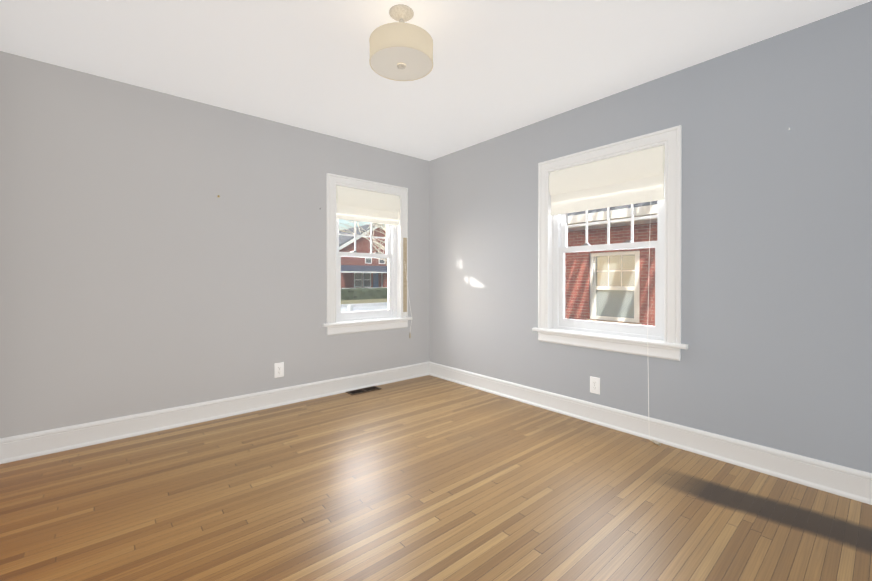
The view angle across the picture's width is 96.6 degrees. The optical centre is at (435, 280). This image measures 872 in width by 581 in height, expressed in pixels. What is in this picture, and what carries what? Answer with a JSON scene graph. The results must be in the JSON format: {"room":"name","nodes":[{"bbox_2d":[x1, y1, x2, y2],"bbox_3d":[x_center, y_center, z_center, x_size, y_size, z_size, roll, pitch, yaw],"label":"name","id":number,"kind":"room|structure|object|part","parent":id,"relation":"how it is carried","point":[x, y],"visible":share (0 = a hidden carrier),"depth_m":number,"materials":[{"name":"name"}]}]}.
{"room":"empty bedroom","nodes":[
{"label":"empty bedroom","id":0,"kind":"room"},
{"bbox_2d":[0,51,428,437],"bbox_3d":[-1.419,-0.147,3.427,3.770,2.440,0.200,0,0,-41],"label":"wall","id":1,"kind":"structure","parent":0,"point":[144,268],"depth_m":2.81,"materials":[{"name":"grey paint"}]},
{"bbox_2d":[0,362,428,463],"bbox_3d":[-1.346,1.001,3.346,3.370,0.145,0.027,0,0,-41],"label":"baseboard","id":2,"kind":"structure","parent":1,"relation":"attached to","point":[30,445],"depth_m":2.88,"materials":[{"name":"white paint"}]},
{"bbox_2d":[274,362,283,377],"bbox_3d":[-1.353,0.768,3.352,0.078,0.124,0.008,0,0,-41],"label":"electrical outlet","id":3,"kind":"object","parent":1,"relation":"attached to","point":[279,369],"visible":1,"depth_m":3.35,"materials":[{"name":"white plastic"}]},
{"bbox_2d":[322,173,412,334],"bbox_3d":[-0.729,-0.219,4.002,1.012,1.579,0.285,0,0,-41],"label":"window","id":4,"kind":"structure","parent":1,"relation":"in","point":[356,199],"depth_m":3.94,"materials":[{"name":"white paint"}]},
{"bbox_3d":[-0.744,-0.258,4.019,0.566,1.129,0.046,0,0,-41],"label":"glass","id":5,"kind":"part","parent":4,"relation":"part of","materials":[{"name":"clear glass"}]},
{"bbox_3d":[-0.744,-0.260,4.020,0.742,1.309,0.107,0,0,-41],"label":"window sash","id":6,"kind":"part","parent":4,"relation":"part of","materials":[{"name":"white wood"}]},
{"bbox_2d":[336,186,399,224],"bbox_3d":[-0.674,-0.754,3.936,0.718,0.315,0.053,0,0,-41],"label":"shade","id":7,"kind":"object","parent":4,"relation":"attached to","point":[355,203],"depth_m":3.91,"materials":[{"name":"fabric"}]},
{"bbox_2d":[0,375,871,580],"bbox_3d":[-0.141,1.140,1.941,3.770,0.120,4.130,0,0,-41],"label":"floor","id":8,"kind":"structure","parent":0,"point":[428,478],"depth_m":1.87,"materials":[{"name":"brown wood"}]},
{"bbox_2d":[346,386,380,394],"bbox_3d":[-0.704,1.068,3.790,0.322,0.006,0.128,0,0,-41],"label":"floor vent","id":9,"kind":"object","parent":8,"relation":"in","point":[363,390],"visible":1,"depth_m":3.78,"materials":[{"name":"brown metal"}]},
{"bbox_2d":[0,0,871,160],"bbox_3d":[-0.141,-1.420,1.928,3.770,0.120,4.130,0,0,-41],"label":"ceiling","id":10,"kind":"structure","parent":0,"point":[501,67],"depth_m":2.29,"materials":[{"name":"white paint"}]},
{"bbox_2d":[369,4,432,80],"bbox_3d":[-0.175,-1.220,1.970,0.323,0.280,0.323,0,0,-41],"label":"pendant lamp","id":11,"kind":"object","parent":10,"relation":"hanging from","point":[400,50],"visible":1,"depth_m":1.90,"materials":[{"name":"beige fabric"}]},
{"bbox_2d":[370,47,431,79],"bbox_3d":[-0.175,-1.098,1.971,0.311,0.005,0.311,0,0,-41],"label":"diffuser","id":12,"kind":"object","parent":11,"relation":"attached to","point":[384,61],"depth_m":1.95,"materials":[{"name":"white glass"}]},
{"bbox_2d":[429,1,871,472],"bbox_3d":[1.214,-0.146,3.095,0.200,2.440,3.730,0,0,-41],"label":"wall","id":13,"kind":"structure","parent":0,"point":[776,280],"depth_m":2.30,"materials":[{"name":"grey paint"}]},
{"bbox_2d":[590,376,599,393],"bbox_3d":[1.206,0.792,2.950,0.008,0.124,0.078,0,0,-41],"label":"electrical outlet","id":14,"kind":"object","parent":13,"relation":"attached to","point":[595,385],"visible":1,"depth_m":2.95,"materials":[{"name":"white plastic"}]},
{"bbox_2d":[532,125,687,439],"bbox_3d":[1.302,0.034,2.975,0.285,2.076,1.156,0,0,-41],"label":"window","id":15,"kind":"structure","parent":13,"relation":"in","point":[626,172],"depth_m":2.84,"materials":[{"name":"white paint"}]},
{"bbox_2d":[581,240,631,245],"bbox_3d":[1.308,-0.290,2.978,0.042,0.017,0.387,0,0,-41],"label":"lock","id":16,"kind":"object","parent":15,"relation":"attached to","point":[627,241],"visible":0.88,"depth_m":2.85,"materials":[{"name":"silver metal"}]},
{"bbox_2d":[549,145,664,215],"bbox_3d":[1.238,-0.727,2.917,0.053,0.360,0.862,0,0,-41],"label":"shade","id":17,"kind":"object","parent":15,"relation":"attached to","point":[635,175],"depth_m":2.86,"materials":[{"name":"fabric"}]},
{"bbox_3d":[1.320,-0.253,2.989,0.107,1.312,0.886,0,0,-41],"label":"window sash","id":18,"kind":"part","parent":15,"relation":"part of","materials":[{"name":"white wood"}]},
{"bbox_3d":[1.320,-0.251,2.989,0.046,1.132,0.710,0,0,-41],"label":"glass","id":19,"kind":"part","parent":15,"relation":"part of","materials":[{"name":"clear glass"}]},
{"bbox_3d":[1.456,0.245,2.623,0.060,1.658,0.036,0,0,-41],"label":"cord","id":20,"kind":"part","parent":15,"relation":"part of","materials":[{"name":"white fabric"}]},
{"bbox_2d":[429,361,871,504],"bbox_3d":[1.128,1.002,3.027,0.027,0.145,3.730,0,0,-41],"label":"baseboard","id":21,"kind":"structure","parent":13,"relation":"attached to","point":[847,482],"depth_m":2.45,"materials":[{"name":"white paint"}]},
{"label":"outside","id":22,"kind":"structure","parent":0,"visible":0},
{"bbox_2d":[341,299,387,303],"bbox_3d":[-14.835,2.046,39.571,150.000,0.300,160.000,0,0,-41],"label":"ground","id":23,"kind":"structure","parent":22,"point":[362,301],"depth_m":36.25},
{"bbox_2d":[339,223,387,288],"bbox_3d":[-9.597,-2.603,49.498,12.900,8.900,14.300,0,0,-41],"label":"house","id":24,"kind":"structure","parent":23,"relation":"on","point":[363,267],"depth_m":44.79,"materials":[{"name":"brick"}]},
{"bbox_3d":[-7.151,-0.141,46.115,0.700,1.890,0.060,0,0,-41],"label":"door","id":25,"kind":"part","parent":24,"relation":"part of","materials":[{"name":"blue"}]},
{"bbox_2d":[339,220,387,272],"bbox_3d":[-0.632,-1.560,15.023,7.826,7.258,8.564,0,0,-41],"label":"tree","id":26,"kind":"object","parent":23,"relation":"on","point":[381,246],"depth_m":15.11,"materials":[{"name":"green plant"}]},
{"bbox_2d":[341,288,387,299],"bbox_3d":[-6.106,1.301,41.674,18.000,1.170,1.355,0,0,-41],"label":"hedge","id":27,"kind":"object","parent":23,"relation":"on","point":[377,293],"depth_m":39.90,"materials":[{"name":"green plant"}]},
{"bbox_2d":[341,302,387,311],"bbox_3d":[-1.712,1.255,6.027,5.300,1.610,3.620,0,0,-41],"label":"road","id":28,"kind":"structure","parent":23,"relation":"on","point":[367,306],"depth_m":8.07,"materials":[{"name":"white concrete"}]},
{"bbox_2d":[565,201,656,325],"bbox_3d":[8.254,-0.897,5.480,8.540,5.920,12.800,0,0,-41],"label":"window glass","id":29,"kind":"object","parent":23,"relation":"on","point":[641,311],"depth_m":6.11,"materials":[{"name":"glass"}]},
{"bbox_3d":[2.850,0.084,6.176,0.010,0.980,0.690,0,0,-41],"label":"pane","id":30,"kind":"part","parent":29,"relation":"part of","materials":[{"name":"clear glass"}]}
]}

